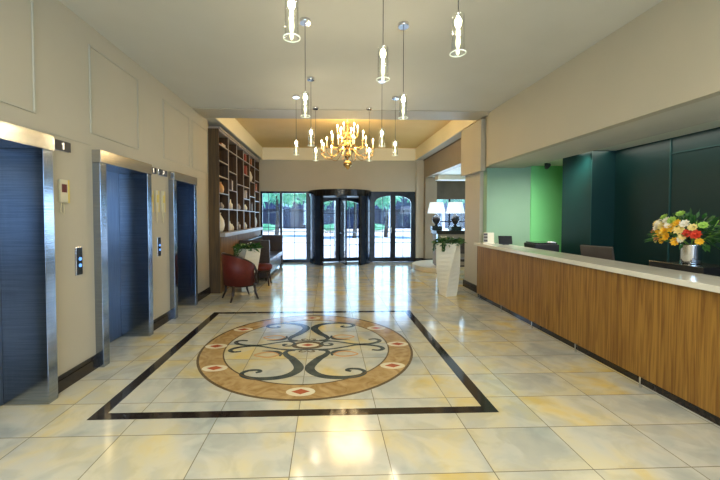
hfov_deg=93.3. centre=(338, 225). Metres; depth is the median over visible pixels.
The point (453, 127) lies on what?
trim
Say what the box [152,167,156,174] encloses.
indicator
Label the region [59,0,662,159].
ceiling
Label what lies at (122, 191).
elevator
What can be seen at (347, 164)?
chandelier
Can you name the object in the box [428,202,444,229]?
table lamp
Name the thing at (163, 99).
trim
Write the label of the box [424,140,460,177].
wall
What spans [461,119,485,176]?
wall
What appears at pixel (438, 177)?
trim
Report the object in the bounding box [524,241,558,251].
printer
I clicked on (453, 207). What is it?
table lamp
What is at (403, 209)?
building
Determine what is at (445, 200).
tree
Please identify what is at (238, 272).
tub chair
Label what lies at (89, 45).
trim
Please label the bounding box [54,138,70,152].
indicator
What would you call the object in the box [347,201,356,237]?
tree
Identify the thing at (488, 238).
card holder
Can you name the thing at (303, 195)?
tree
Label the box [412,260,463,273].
platform
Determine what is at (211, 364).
medallion
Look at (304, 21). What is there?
pendant light
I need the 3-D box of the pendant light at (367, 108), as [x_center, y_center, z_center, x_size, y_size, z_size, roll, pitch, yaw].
[0.519,-1.552,5.780,0.100,0.909,0.100,0,2,-2]
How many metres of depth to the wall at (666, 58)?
3.30 m
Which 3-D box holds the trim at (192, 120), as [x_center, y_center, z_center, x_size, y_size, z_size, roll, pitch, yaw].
[-2.498,-1.397,6.131,0.012,0.820,0.750,0,2,-2]
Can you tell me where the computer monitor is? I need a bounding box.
[580,245,614,260]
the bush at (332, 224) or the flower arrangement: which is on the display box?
the flower arrangement
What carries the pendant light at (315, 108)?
hanging from the ceiling at (234, 54)
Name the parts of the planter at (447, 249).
pot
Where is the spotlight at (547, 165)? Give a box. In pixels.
[544,163,550,168]
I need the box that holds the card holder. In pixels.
[483,233,494,243]
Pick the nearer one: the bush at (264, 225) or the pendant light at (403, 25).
the pendant light at (403, 25)
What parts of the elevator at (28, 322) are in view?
door panel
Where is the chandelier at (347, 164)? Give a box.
[320,119,373,169]
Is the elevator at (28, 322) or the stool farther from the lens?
the stool
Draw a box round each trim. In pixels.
[0,0,36,113]
[45,131,90,144]
[88,44,138,149]
[163,99,189,166]
[192,120,207,173]
[193,108,490,119]
[215,118,477,160]
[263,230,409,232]
[423,138,460,160]
[435,175,464,180]
[590,138,719,259]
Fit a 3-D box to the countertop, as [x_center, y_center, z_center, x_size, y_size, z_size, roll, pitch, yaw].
[2.901,0.453,2.244,0.455,0.048,8.270,0,2,-2]
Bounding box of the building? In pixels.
[263,197,464,228]
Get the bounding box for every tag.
[152,191,153,211]
[155,190,158,222]
[161,191,164,222]
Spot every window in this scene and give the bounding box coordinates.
[260,191,308,261]
[440,199,464,229]
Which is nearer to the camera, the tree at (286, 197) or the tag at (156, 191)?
the tag at (156, 191)
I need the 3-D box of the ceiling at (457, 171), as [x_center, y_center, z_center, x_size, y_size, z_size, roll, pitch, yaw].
[5.362,-1.571,9.592,4.650,0.100,5.700,0,2,-2]
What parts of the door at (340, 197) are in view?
post, post, wing glass, post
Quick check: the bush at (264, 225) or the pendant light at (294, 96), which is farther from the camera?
the bush at (264, 225)
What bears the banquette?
on the floor
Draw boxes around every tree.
[263,193,301,234]
[297,193,332,209]
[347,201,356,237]
[375,196,402,236]
[443,199,464,229]
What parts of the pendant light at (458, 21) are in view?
crystal stem, bulb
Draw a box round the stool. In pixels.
[257,263,271,285]
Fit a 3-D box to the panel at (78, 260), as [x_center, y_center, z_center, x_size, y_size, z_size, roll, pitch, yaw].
[-2.392,0.325,3.126,0.023,0.260,0.085,0,2,-2]
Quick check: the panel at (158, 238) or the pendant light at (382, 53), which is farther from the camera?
the panel at (158, 238)
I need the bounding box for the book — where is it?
[229,179,231,189]
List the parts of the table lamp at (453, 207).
lamp shade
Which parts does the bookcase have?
panel, cornice, panel, panel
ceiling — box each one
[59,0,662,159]
[235,118,451,147]
[434,167,460,176]
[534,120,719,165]
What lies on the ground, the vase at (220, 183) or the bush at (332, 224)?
the bush at (332, 224)
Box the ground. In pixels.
[263,228,464,261]
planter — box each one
[231,242,262,291]
[432,236,465,296]
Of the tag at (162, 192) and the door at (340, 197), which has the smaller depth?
the tag at (162, 192)
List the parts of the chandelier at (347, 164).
stem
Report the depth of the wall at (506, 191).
6.45 m
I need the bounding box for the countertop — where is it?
[474,243,719,292]
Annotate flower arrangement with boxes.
[645,208,719,263]
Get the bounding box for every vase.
[219,182,223,192]
[220,213,224,231]
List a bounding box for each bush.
[263,224,274,230]
[324,223,333,230]
[375,224,383,229]
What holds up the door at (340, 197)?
in the wall at (274, 175)
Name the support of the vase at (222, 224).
on the bookcase
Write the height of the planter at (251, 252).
0.991 m
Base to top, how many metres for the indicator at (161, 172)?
0.090 m
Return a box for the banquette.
[239,235,282,280]
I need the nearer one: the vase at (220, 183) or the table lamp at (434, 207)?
the vase at (220, 183)
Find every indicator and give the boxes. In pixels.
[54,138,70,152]
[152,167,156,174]
[158,169,167,176]
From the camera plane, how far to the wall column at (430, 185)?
10.95 m
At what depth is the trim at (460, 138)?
9.16 m
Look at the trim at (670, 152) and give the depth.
4.16 m
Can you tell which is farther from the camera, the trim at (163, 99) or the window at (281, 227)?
the window at (281, 227)
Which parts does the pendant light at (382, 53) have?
crystal stem, bulb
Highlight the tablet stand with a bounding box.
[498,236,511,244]
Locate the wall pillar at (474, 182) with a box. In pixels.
[464,171,483,284]
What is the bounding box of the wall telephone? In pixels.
[58,179,69,213]
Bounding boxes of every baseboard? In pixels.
[58,287,210,393]
[463,279,476,292]
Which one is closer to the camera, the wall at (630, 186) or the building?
the wall at (630, 186)
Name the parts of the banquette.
panel, backrest, panel, seat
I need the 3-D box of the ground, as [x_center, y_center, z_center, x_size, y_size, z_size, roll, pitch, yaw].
[-2.152,-0.204,65.593,120.000,0.080,108.780,0,2,-2]
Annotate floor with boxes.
[0,262,719,479]
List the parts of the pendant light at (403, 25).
crystal stem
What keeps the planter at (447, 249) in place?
on the floor
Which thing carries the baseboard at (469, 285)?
attached to the wall pillar at (474, 182)
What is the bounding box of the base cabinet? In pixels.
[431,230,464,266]
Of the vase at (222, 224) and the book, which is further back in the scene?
the book
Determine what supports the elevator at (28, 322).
in the wall at (62, 38)
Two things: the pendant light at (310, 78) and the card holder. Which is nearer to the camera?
the pendant light at (310, 78)
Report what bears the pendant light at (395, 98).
hanging from the ceiling at (234, 54)
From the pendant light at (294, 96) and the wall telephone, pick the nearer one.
the wall telephone
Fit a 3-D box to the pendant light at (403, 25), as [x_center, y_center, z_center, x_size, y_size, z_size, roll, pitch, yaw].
[0.622,-1.484,3.263,0.100,0.909,0.100,0,2,-2]
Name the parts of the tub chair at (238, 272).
leg, rail, backrest, seat rail, leg, arm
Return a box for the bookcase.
[208,126,262,293]
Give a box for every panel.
[74,247,82,275]
[157,237,160,256]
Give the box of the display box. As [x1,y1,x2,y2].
[649,260,719,276]
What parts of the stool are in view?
seat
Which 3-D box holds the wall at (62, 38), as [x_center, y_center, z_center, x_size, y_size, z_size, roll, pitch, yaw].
[-2.647,-0.192,0.633,0.650,3.350,11.850,0,2,-2]
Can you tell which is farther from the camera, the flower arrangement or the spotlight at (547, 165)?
the spotlight at (547, 165)
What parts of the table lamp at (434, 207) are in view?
lamp shade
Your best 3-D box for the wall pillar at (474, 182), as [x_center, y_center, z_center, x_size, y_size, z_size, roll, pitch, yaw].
[2.824,-0.364,6.939,0.200,3.350,0.700,0,2,-2]
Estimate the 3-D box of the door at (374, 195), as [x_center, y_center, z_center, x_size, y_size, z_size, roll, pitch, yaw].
[1.783,0.035,11.220,1.500,2.320,0.140,0,2,-2]
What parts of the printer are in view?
lid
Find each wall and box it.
[0,0,208,375]
[259,159,423,257]
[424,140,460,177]
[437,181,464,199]
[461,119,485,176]
[483,166,562,251]
[484,0,719,167]
[561,127,719,265]
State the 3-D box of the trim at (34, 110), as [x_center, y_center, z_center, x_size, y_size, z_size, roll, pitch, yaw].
[-2.370,-1.316,2.239,0.012,0.890,0.840,0,2,-2]
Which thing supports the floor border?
on the floor
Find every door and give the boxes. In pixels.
[309,189,370,265]
[370,192,414,261]
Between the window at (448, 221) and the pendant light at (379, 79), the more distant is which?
the window at (448, 221)
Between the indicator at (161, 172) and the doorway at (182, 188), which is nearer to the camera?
the indicator at (161, 172)
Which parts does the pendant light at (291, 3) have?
crystal stem, bulb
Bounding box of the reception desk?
[474,243,719,425]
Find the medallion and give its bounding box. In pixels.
[196,315,412,400]
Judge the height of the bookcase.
3.240 m
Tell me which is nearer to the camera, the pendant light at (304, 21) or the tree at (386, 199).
the pendant light at (304, 21)
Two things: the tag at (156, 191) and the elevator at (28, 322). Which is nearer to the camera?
the elevator at (28, 322)
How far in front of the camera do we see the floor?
2.67 m
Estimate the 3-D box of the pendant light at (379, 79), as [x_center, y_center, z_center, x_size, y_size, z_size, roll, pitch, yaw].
[0.584,-1.520,4.582,0.100,0.909,0.100,0,2,-2]
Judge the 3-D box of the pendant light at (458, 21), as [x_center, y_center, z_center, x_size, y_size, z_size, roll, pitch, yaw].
[0.695,-1.448,1.965,0.100,0.909,0.100,0,2,-2]
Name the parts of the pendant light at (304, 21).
crystal stem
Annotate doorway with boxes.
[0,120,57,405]
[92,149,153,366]
[168,171,197,318]
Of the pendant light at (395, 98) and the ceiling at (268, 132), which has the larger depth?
the ceiling at (268, 132)
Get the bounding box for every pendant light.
[283,0,300,42]
[293,95,298,154]
[300,17,309,117]
[307,76,314,145]
[313,106,318,160]
[366,107,371,160]
[376,0,389,81]
[378,78,385,146]
[392,96,398,155]
[398,21,408,119]
[449,0,465,56]
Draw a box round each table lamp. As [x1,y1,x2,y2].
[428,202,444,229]
[446,202,463,229]
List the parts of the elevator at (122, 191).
door panel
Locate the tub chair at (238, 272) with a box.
[221,252,258,302]
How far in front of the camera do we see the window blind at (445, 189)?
12.11 m
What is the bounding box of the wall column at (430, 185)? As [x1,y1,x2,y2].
[423,177,436,258]
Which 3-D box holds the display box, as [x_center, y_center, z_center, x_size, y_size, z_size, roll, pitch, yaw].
[3.297,0.418,3.172,0.342,0.130,0.500,0,2,-2]
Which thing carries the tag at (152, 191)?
attached to the wall at (62, 38)
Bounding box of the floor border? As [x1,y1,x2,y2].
[87,310,498,419]

